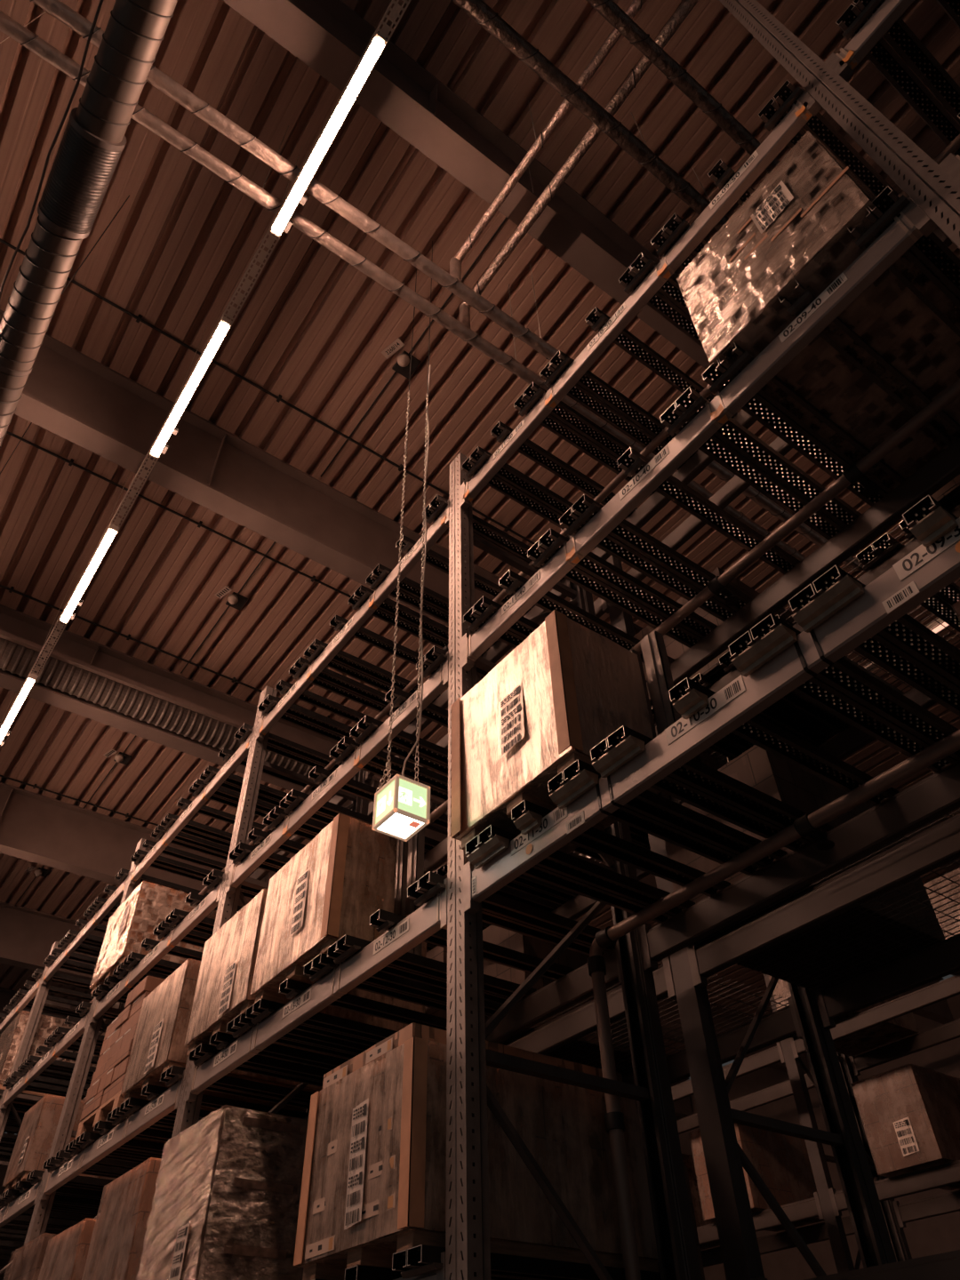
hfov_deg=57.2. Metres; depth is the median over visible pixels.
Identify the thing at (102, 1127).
panel
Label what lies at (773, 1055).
beam
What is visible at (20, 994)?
panel
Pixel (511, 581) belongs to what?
panel
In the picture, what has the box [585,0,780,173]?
pipe
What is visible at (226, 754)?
panel
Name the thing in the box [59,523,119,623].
tube light
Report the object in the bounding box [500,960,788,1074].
deck
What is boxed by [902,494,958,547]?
panel
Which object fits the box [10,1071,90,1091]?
panel
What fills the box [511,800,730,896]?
panel
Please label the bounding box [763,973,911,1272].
upright
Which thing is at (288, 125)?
wire
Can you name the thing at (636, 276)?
panel
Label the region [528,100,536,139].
wire
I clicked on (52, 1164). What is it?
panel
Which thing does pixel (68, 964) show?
panel
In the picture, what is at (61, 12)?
pipe
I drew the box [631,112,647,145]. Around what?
wire
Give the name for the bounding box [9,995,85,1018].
panel
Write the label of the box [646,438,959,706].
beam
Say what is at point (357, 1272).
panel
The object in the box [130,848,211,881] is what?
panel
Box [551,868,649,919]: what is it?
beam
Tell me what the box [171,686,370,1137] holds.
upright
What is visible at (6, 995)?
girder
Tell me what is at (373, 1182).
wooden crate
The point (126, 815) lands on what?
rod
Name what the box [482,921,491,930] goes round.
panel
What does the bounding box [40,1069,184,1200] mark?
beam
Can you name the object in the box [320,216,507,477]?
smoke detector
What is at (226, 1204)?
crate
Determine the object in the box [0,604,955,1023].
girder
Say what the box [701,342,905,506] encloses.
panel
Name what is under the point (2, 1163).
upright
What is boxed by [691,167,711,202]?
wire
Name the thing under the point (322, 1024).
panel
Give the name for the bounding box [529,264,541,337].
wire
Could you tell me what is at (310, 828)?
panel
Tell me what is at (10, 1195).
panel
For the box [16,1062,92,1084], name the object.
panel
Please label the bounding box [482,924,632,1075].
pallet
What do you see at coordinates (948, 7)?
panel
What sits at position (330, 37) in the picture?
girder
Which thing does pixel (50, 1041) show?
panel
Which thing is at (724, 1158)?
upright
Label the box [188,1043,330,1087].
panel
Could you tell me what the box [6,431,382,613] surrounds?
rod
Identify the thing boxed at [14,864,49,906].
smoke detector
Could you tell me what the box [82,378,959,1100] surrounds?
pipe
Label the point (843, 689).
panel
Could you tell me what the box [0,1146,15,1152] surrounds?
panel
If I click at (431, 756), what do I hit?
panel
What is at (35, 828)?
girder
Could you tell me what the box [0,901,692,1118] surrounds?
girder
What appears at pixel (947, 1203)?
beam
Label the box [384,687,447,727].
panel
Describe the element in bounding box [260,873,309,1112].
upright
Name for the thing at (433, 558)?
panel
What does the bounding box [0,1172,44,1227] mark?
beam
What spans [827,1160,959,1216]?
beam
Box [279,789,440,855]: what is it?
panel
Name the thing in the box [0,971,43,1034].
beam
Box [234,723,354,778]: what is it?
panel
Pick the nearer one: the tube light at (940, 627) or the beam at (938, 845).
the beam at (938, 845)
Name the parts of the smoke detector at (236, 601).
number plate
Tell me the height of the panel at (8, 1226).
0.062 m
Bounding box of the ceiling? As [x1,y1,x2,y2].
[0,0,959,1135]
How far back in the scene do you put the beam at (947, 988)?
8.12 m
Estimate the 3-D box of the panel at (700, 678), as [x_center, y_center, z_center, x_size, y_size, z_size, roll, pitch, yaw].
[1.659,0.458,5.133,1.157,0.062,0.095,26,-50,-26]
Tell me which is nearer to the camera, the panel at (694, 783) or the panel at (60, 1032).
the panel at (694, 783)
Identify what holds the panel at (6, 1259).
on the beam
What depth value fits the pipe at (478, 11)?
5.94 m
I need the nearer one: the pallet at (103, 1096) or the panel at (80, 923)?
the pallet at (103, 1096)
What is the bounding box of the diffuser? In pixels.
[931,622,948,632]
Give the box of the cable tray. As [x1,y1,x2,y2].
[579,550,940,857]
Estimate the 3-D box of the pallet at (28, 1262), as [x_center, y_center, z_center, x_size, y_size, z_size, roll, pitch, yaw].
[-2.741,4.796,6.267,1.231,0.774,0.794,26,-50,-26]
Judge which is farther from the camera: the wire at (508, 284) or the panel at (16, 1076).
the panel at (16, 1076)
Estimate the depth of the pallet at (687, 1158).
9.46 m
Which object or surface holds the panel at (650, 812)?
on the beam at (924, 572)
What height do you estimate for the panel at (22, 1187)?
0.062 m
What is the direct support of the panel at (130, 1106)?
on the beam at (167, 1101)
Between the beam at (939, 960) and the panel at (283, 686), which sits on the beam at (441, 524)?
the panel at (283, 686)
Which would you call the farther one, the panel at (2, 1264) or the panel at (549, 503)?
the panel at (2, 1264)
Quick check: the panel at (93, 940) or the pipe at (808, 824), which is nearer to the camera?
the pipe at (808, 824)
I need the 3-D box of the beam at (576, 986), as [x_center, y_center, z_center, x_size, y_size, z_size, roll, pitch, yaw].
[-0.104,2.267,4.909,0.054,0.210,2.700,26,-50,-26]
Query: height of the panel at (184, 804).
0.062 m
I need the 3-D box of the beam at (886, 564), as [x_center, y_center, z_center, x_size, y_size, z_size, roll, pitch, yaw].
[1.787,-0.170,4.356,0.054,0.210,2.700,26,-50,-26]
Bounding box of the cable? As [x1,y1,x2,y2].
[0,0,103,299]
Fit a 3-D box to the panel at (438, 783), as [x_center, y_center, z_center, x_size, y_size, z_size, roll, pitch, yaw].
[-0.385,0.872,5.500,1.157,0.062,0.200,26,-50,-26]
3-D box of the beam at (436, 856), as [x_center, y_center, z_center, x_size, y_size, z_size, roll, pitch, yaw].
[-0.132,1.310,5.832,0.054,0.210,2.700,26,-50,-26]
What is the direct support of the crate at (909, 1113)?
on the beam at (947, 1203)
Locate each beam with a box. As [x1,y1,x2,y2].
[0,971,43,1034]
[0,1004,91,1109]
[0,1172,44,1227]
[40,871,129,984]
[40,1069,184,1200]
[89,872,228,1024]
[103,1001,119,1023]
[128,726,254,886]
[185,877,447,1102]
[225,651,448,894]
[238,776,354,901]
[256,499,449,741]
[365,578,567,782]
[368,801,374,817]
[393,1251,445,1279]
[414,597,608,768]
[424,836,447,874]
[459,88,822,510]
[461,196,937,670]
[463,517,959,914]
[484,944,621,1043]
[504,955,676,1055]
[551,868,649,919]
[584,224,952,567]
[621,996,802,1085]
[626,275,959,581]
[637,760,959,972]
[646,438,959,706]
[654,504,959,735]
[671,1041,785,1101]
[676,1072,815,1134]
[686,813,959,988]
[696,1192,824,1245]
[700,1216,854,1267]
[749,1249,959,1279]
[789,974,959,1058]
[812,933,959,1029]
[816,687,936,759]
[824,0,914,80]
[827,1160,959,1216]
[848,1018,959,1076]
[891,1190,959,1228]
[938,152,959,183]
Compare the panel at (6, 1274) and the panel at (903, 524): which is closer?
the panel at (903, 524)
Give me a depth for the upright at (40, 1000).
9.88 m
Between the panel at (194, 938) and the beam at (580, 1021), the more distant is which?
the panel at (194, 938)
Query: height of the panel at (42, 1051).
0.062 m
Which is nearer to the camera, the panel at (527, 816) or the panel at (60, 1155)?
the panel at (527, 816)
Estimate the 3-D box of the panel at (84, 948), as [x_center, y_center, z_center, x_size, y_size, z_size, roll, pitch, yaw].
[-4.264,3.644,10.170,1.157,0.062,0.200,26,-50,-26]
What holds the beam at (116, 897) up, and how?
attached to the upright at (40, 1000)
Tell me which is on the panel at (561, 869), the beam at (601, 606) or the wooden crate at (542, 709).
the wooden crate at (542, 709)
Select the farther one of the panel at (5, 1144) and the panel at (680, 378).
the panel at (5, 1144)
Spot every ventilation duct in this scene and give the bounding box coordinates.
[0,0,177,474]
[0,629,447,815]
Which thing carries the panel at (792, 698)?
on the beam at (886, 564)
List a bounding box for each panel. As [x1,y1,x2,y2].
[0,1013,8,1023]
[0,1088,43,1104]
[0,1132,19,1143]
[0,1141,17,1148]
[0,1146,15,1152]
[0,1151,14,1159]
[0,1194,100,1216]
[0,1206,95,1221]
[0,1223,65,1233]
[0,1228,58,1236]
[0,1248,18,1255]
[0,1255,14,1263]
[0,1262,8,1266]
[0,1271,9,1277]
[1,1188,103,1210]
[2,1077,87,1099]
[3,1005,66,1019]
[3,1125,21,1134]
[5,1120,23,1127]
[7,1111,26,1121]
[8,1215,79,1229]
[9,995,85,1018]
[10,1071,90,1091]
[12,1103,32,1111]
[15,988,81,1006]
[15,1180,105,1199]
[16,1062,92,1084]
[24,980,117,1005]
[24,1055,95,1077]
[25,1169,112,1191]
[32,968,93,991]
[35,1046,99,1064]
[42,954,96,975]
[42,1156,130,1178]
[43,1034,101,1055]
[50,947,98,965]
[51,1026,104,1047]
[55,1150,140,1169]
[56,937,101,957]
[64,929,103,948]
[64,1016,109,1031]
[64,1139,161,1163]
[74,1131,165,1157]
[75,919,107,933]
[75,1000,118,1020]
[83,905,113,922]
[90,896,120,912]
[91,984,130,1003]
[93,1120,172,1142]
[104,884,118,895]
[104,976,138,990]
[106,1106,175,1131]
[112,962,168,981]
[114,868,208,895]
[119,1096,213,1121]
[122,952,182,975]
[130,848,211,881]
[140,937,205,961]
[141,1084,308,1118]
[142,839,254,877]
[150,824,257,869]
[152,920,255,955]
[160,813,259,847]
[160,1065,313,1109]
[164,908,215,935]
[176,797,293,839]
[184,892,243,913]
[188,778,278,817]
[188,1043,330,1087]
[199,765,287,807]
[202,869,262,899]
[209,1031,348,1070]
[218,747,335,798]
[226,1013,371,1058]
[228,841,291,873]
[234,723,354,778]
[245,998,397,1046]
[248,828,305,855]
[257,694,382,751]
[262,806,330,840]
[275,680,402,730]
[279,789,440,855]
[279,978,447,1030]
[288,656,418,724]
[303,952,502,1018]
[304,639,440,703]
[308,765,447,829]
[327,934,536,1004]
[329,615,423,664]
[329,736,447,801]
[344,1264,401,1279]
[347,584,489,656]
[349,715,447,775]
[365,563,498,645]
[369,908,574,980]
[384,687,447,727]
[392,1244,661,1279]
[396,535,535,614]
[407,871,615,955]
[416,645,487,679]
[422,494,564,582]
[433,864,560,911]
[461,446,596,548]
[463,595,647,681]
[465,824,695,923]
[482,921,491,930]
[490,421,637,519]
[498,569,674,663]
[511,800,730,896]
[513,381,655,495]
[527,528,718,647]
[539,350,698,470]
[547,759,787,875]
[559,494,752,621]
[574,846,604,862]
[585,306,737,417]
[590,725,834,850]
[616,447,800,574]
[618,252,706,347]
[650,212,711,271]
[651,708,754,757]
[659,386,861,539]
[668,677,899,806]
[691,672,825,746]
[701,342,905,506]
[707,158,754,206]
[718,650,851,732]
[728,613,959,772]
[758,80,898,206]
[776,614,903,694]
[777,280,959,446]
[788,565,959,716]
[835,0,959,156]
[847,185,959,336]
[856,532,959,631]
[898,520,914,540]
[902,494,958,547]
[936,0,959,29]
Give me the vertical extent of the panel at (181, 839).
0.062 m
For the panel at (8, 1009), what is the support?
on the beam at (33, 991)
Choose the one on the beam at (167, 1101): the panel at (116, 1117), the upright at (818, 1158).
the panel at (116, 1117)
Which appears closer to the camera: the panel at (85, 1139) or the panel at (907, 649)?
the panel at (907, 649)
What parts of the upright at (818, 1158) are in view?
post, post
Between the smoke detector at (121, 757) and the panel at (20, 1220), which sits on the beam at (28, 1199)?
the panel at (20, 1220)
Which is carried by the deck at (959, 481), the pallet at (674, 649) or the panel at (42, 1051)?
the pallet at (674, 649)
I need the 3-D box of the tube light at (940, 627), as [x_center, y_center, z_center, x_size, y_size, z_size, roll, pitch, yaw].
[4.751,-0.156,9.053,0.112,0.091,1.440,26,-50,-26]
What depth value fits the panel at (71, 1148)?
6.60 m
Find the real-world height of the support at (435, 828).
6.500 m
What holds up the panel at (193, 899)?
on the beam at (210, 902)
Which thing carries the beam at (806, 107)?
attached to the upright at (926, 183)
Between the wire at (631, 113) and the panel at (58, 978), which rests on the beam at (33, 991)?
the panel at (58, 978)
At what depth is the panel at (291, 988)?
4.73 m
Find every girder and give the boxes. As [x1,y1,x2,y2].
[0,309,959,871]
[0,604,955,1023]
[0,782,808,1074]
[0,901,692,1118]
[0,987,112,1024]
[222,0,858,483]
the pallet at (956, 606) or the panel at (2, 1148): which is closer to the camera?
the pallet at (956, 606)
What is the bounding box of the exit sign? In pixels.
[372,240,432,841]
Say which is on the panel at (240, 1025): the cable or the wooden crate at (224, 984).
the wooden crate at (224, 984)
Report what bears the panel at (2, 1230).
on the beam at (28, 1199)
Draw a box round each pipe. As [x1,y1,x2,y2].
[0,10,806,560]
[29,0,862,571]
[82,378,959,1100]
[89,133,959,1003]
[451,0,728,232]
[454,0,646,261]
[460,0,698,309]
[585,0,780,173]
[587,728,959,1279]
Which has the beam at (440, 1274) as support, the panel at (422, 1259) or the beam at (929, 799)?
the panel at (422, 1259)
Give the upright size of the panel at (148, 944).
0.062 m
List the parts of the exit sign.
sign panel, chain, panel, frame, sign panel, chain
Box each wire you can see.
[0,11,45,43]
[262,125,288,188]
[508,284,516,359]
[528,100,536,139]
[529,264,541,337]
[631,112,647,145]
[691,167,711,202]
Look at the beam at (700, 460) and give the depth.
5.36 m
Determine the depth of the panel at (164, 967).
7.32 m
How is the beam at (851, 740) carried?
attached to the upright at (724, 1158)
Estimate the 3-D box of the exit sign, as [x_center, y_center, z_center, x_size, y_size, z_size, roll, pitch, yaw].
[-0.406,-1.377,5.751,0.170,6.015,0.228,26,-50,-26]
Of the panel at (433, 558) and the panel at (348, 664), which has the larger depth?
the panel at (348, 664)
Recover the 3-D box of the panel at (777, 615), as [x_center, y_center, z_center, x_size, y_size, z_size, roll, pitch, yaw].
[1.960,0.168,4.841,1.157,0.062,0.200,26,-50,-26]
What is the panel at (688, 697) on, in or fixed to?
on the beam at (924, 572)
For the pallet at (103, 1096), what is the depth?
6.46 m
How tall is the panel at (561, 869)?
0.090 m
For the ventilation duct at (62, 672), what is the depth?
10.85 m
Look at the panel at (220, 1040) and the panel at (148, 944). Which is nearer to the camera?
the panel at (220, 1040)
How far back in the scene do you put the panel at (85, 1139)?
6.46 m
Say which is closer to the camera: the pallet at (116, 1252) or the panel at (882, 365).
the panel at (882, 365)
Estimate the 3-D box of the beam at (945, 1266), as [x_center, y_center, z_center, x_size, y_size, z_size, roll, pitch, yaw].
[1.843,1.743,2.509,0.054,0.210,2.700,26,-50,-26]
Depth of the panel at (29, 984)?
10.89 m
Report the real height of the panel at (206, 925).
0.062 m
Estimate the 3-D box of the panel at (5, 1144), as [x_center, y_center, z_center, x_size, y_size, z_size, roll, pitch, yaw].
[-5.897,6.208,10.862,1.157,0.062,0.200,26,-50,-26]
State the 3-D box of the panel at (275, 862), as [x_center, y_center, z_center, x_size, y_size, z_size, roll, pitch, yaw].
[-1.227,1.687,6.319,1.157,0.062,0.200,26,-50,-26]
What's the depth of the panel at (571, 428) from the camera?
5.26 m
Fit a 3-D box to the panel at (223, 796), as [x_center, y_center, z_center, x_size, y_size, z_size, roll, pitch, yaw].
[-2.074,1.523,8.039,1.157,0.062,0.200,26,-50,-26]
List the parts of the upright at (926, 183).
post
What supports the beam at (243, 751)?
attached to the upright at (188, 1113)
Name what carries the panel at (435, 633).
on the beam at (441, 524)
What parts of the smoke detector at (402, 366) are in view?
number plate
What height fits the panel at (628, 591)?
0.062 m
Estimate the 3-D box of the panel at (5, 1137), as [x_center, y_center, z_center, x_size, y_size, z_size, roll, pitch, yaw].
[-5.755,6.072,10.725,1.157,0.062,0.200,26,-50,-26]
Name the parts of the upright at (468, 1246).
post, post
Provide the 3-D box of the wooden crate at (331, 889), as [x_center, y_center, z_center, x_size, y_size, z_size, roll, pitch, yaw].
[-0.852,1.521,4.827,0.391,0.748,0.872,26,-50,-26]
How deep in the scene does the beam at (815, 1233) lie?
9.04 m
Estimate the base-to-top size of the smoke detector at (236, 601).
0.140 m
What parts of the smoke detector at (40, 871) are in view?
number plate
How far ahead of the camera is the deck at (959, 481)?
4.87 m
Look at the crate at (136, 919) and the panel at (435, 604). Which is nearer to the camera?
the panel at (435, 604)
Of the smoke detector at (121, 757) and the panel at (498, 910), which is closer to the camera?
the panel at (498, 910)
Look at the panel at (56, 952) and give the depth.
10.20 m
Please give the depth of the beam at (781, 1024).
4.90 m
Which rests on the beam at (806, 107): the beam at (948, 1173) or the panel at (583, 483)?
the panel at (583, 483)
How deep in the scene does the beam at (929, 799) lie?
3.51 m
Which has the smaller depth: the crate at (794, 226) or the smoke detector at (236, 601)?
the crate at (794, 226)
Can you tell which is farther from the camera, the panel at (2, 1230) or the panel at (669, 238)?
the panel at (2, 1230)
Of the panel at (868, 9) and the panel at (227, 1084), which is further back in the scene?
the panel at (227, 1084)
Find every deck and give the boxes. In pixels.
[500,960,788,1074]
[653,480,959,763]
[688,808,959,991]
[923,867,959,975]
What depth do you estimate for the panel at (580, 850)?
6.20 m
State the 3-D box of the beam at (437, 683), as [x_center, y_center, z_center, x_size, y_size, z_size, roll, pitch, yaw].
[-0.940,0.913,5.397,0.054,0.210,2.700,26,-50,-26]
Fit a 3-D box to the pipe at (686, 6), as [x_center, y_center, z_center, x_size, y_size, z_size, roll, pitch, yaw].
[3.005,-5.724,4.098,0.090,0.091,10.630,26,-50,-26]
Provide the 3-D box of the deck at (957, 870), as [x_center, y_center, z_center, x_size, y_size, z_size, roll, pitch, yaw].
[4.769,2.627,8.047,1.121,0.812,0.822,26,-50,-26]
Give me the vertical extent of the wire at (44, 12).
1.676 m
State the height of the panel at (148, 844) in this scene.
0.062 m
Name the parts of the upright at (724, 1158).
post, post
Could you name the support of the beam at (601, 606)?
attached to the upright at (724, 1158)
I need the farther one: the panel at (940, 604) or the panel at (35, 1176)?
the panel at (35, 1176)
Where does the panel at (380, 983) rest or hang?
on the beam at (430, 917)
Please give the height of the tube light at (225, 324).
0.091 m
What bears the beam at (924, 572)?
attached to the upright at (926, 183)
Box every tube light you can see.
[0,672,37,745]
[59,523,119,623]
[149,315,232,458]
[270,31,387,237]
[928,619,948,632]
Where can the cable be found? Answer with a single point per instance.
(100, 1)
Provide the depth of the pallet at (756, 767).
4.32 m
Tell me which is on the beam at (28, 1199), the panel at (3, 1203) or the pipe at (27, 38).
the panel at (3, 1203)
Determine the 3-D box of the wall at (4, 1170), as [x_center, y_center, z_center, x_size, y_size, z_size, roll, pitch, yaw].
[-13.716,18.580,23.443,27.000,9.600,0.200,26,-50,-26]
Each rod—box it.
[0,238,535,544]
[0,584,352,727]
[0,775,158,825]
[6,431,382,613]
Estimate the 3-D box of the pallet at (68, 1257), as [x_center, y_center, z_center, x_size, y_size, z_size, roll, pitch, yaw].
[-2.204,4.305,5.723,1.184,0.703,0.765,26,-50,-26]
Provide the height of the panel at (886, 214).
0.062 m
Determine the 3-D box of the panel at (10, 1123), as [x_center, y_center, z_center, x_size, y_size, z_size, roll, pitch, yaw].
[-5.367,5.695,10.347,1.157,0.062,0.200,26,-50,-26]
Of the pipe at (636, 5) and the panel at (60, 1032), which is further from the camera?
the panel at (60, 1032)
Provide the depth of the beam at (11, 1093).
8.53 m
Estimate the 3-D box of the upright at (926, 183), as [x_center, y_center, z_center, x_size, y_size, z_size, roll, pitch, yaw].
[1.967,-0.933,2.837,1.092,8.400,0.149,26,-50,-26]
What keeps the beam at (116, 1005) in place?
attached to the upright at (2, 1163)
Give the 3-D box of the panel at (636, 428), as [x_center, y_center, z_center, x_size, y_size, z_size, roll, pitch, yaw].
[0.859,-1.316,5.186,1.157,0.062,0.200,26,-50,-26]
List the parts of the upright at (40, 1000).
post, post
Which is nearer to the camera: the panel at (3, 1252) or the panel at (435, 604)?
the panel at (435, 604)
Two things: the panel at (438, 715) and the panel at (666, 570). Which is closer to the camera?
the panel at (666, 570)
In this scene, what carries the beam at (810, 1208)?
attached to the upright
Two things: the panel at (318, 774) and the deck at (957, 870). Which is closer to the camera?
the panel at (318, 774)
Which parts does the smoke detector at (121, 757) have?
number plate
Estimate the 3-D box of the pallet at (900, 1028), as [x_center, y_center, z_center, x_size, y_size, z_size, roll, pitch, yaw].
[3.710,3.654,9.079,1.124,0.811,0.823,26,-50,-26]
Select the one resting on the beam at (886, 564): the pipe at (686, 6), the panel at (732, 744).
the panel at (732, 744)
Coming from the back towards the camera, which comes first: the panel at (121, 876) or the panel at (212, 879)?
the panel at (121, 876)
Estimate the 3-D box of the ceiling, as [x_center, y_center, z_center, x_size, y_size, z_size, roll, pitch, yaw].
[-0.806,2.419,14.219,27.000,0.300,44.000,26,-50,-26]
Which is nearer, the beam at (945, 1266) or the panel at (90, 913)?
the beam at (945, 1266)
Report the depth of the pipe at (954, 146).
5.44 m
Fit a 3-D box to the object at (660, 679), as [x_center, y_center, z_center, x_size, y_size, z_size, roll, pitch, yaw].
[0.751,0.358,3.792,0.060,0.900,0.250,26,-50,-26]
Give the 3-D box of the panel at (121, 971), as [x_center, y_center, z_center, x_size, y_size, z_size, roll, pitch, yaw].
[-2.576,2.993,7.631,1.157,0.062,0.200,26,-50,-26]
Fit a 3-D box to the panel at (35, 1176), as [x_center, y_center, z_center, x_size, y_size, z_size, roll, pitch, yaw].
[-3.119,4.503,7.263,1.157,0.062,0.200,26,-50,-26]
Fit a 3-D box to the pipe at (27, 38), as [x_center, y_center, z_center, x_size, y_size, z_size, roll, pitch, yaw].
[-0.879,-2.893,6.566,11.000,0.484,0.108,26,-50,-26]
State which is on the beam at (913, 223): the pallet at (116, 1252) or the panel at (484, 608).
the panel at (484, 608)
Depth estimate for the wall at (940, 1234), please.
19.73 m
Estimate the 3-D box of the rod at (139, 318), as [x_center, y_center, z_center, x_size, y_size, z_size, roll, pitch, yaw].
[-1.031,-1.950,9.434,13.000,0.050,0.060,26,-50,-26]
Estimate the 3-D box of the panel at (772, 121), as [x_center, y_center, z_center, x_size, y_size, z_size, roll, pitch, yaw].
[1.807,-2.234,4.264,1.157,0.062,0.200,26,-50,-26]
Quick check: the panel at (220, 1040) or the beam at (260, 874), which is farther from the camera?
the beam at (260, 874)
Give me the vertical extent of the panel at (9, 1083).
0.062 m
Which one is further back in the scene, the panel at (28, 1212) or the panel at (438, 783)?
the panel at (28, 1212)
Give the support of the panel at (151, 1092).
on the beam at (167, 1101)
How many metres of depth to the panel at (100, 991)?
7.70 m
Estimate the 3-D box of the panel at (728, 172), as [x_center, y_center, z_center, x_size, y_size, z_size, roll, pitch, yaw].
[1.595,-2.029,4.470,1.157,0.062,0.095,26,-50,-26]
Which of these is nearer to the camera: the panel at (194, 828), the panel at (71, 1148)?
the panel at (71, 1148)
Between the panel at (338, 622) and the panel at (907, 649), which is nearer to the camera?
the panel at (907, 649)
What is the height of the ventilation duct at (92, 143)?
2.065 m
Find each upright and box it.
[0,941,125,1276]
[0,1160,11,1167]
[24,838,148,1246]
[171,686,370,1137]
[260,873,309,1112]
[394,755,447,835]
[445,452,702,1279]
[605,551,896,1279]
[719,0,959,248]
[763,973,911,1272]
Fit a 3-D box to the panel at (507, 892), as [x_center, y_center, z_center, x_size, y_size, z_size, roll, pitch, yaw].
[0.158,1.912,6.594,1.157,0.062,0.200,26,-50,-26]
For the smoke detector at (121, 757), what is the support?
attached to the ceiling
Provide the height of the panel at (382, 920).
0.062 m
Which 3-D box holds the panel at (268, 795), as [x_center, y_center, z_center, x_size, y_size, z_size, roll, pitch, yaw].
[-1.932,1.386,7.902,1.157,0.062,0.200,26,-50,-26]
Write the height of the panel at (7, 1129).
0.062 m
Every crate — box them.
[4,1094,116,1191]
[89,880,220,994]
[120,958,322,1112]
[135,1104,308,1279]
[184,888,426,1070]
[250,813,397,1004]
[293,1022,658,1279]
[450,609,660,854]
[676,130,959,490]
[688,1122,823,1231]
[850,1063,959,1191]
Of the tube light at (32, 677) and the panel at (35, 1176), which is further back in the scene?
the tube light at (32, 677)
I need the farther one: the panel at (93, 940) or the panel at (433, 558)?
the panel at (93, 940)
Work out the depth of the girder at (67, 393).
8.89 m
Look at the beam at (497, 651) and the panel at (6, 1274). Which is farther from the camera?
the panel at (6, 1274)
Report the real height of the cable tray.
1.676 m
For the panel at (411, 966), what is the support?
on the beam at (430, 917)
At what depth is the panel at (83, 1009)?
7.96 m
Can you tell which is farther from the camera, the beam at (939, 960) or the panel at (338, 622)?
the panel at (338, 622)
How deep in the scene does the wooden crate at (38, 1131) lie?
7.49 m
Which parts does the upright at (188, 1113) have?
post, post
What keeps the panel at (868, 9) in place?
on the beam at (844, 63)
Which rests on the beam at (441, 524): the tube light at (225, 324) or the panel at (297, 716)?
the panel at (297, 716)
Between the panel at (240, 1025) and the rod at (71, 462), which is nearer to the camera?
the panel at (240, 1025)
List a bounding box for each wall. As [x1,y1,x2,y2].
[0,1158,12,1194]
[675,976,959,1279]
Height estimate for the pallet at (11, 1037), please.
0.833 m
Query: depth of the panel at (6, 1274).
9.95 m
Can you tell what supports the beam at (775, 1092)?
attached to the upright
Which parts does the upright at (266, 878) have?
post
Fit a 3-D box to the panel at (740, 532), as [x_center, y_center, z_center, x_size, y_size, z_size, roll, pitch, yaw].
[1.093,-0.559,4.062,1.157,0.062,0.095,26,-50,-26]
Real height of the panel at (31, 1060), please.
0.062 m
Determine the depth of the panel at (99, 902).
9.29 m
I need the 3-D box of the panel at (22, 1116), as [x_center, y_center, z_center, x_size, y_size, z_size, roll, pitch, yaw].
[-5.226,5.558,10.209,1.157,0.062,0.200,26,-50,-26]
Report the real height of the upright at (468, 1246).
6.520 m
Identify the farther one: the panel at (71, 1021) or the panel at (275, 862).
the panel at (71, 1021)
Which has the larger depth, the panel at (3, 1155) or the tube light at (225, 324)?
the panel at (3, 1155)
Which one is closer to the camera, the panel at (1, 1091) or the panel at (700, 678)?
the panel at (700, 678)
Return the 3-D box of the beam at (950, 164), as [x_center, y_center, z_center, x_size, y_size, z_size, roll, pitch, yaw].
[2.381,-2.302,2.166,0.054,0.210,2.700,26,-50,-26]
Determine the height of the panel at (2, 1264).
0.062 m
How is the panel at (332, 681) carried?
on the beam at (441, 524)
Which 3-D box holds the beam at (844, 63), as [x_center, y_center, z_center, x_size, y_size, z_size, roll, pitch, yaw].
[2.353,-3.259,3.089,0.054,0.210,2.700,26,-50,-26]
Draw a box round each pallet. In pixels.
[0,1010,105,1113]
[8,1232,55,1279]
[40,1217,98,1279]
[75,975,172,1143]
[84,1157,163,1279]
[424,945,447,1018]
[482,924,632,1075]
[633,567,839,759]
[664,744,945,990]
[681,1152,719,1250]
[768,975,918,1055]
[901,473,959,519]
[951,600,959,620]
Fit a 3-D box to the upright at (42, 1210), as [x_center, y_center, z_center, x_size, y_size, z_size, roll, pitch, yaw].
[-2.994,4.588,7.010,1.092,6.460,0.149,26,-50,-26]
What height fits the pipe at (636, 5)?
0.074 m
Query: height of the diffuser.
0.034 m
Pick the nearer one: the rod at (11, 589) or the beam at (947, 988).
the beam at (947, 988)
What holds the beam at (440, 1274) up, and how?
attached to the upright at (188, 1113)
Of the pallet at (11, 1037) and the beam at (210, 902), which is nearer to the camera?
the beam at (210, 902)
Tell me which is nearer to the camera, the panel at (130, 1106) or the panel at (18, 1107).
the panel at (130, 1106)
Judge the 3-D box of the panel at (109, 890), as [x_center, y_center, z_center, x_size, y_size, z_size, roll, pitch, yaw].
[-3.387,2.795,9.317,1.157,0.062,0.095,26,-50,-26]
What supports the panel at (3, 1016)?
on the beam at (33, 991)
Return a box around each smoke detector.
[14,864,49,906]
[83,735,135,808]
[180,541,275,673]
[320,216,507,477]
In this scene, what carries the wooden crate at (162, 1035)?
on the panel at (130, 1106)

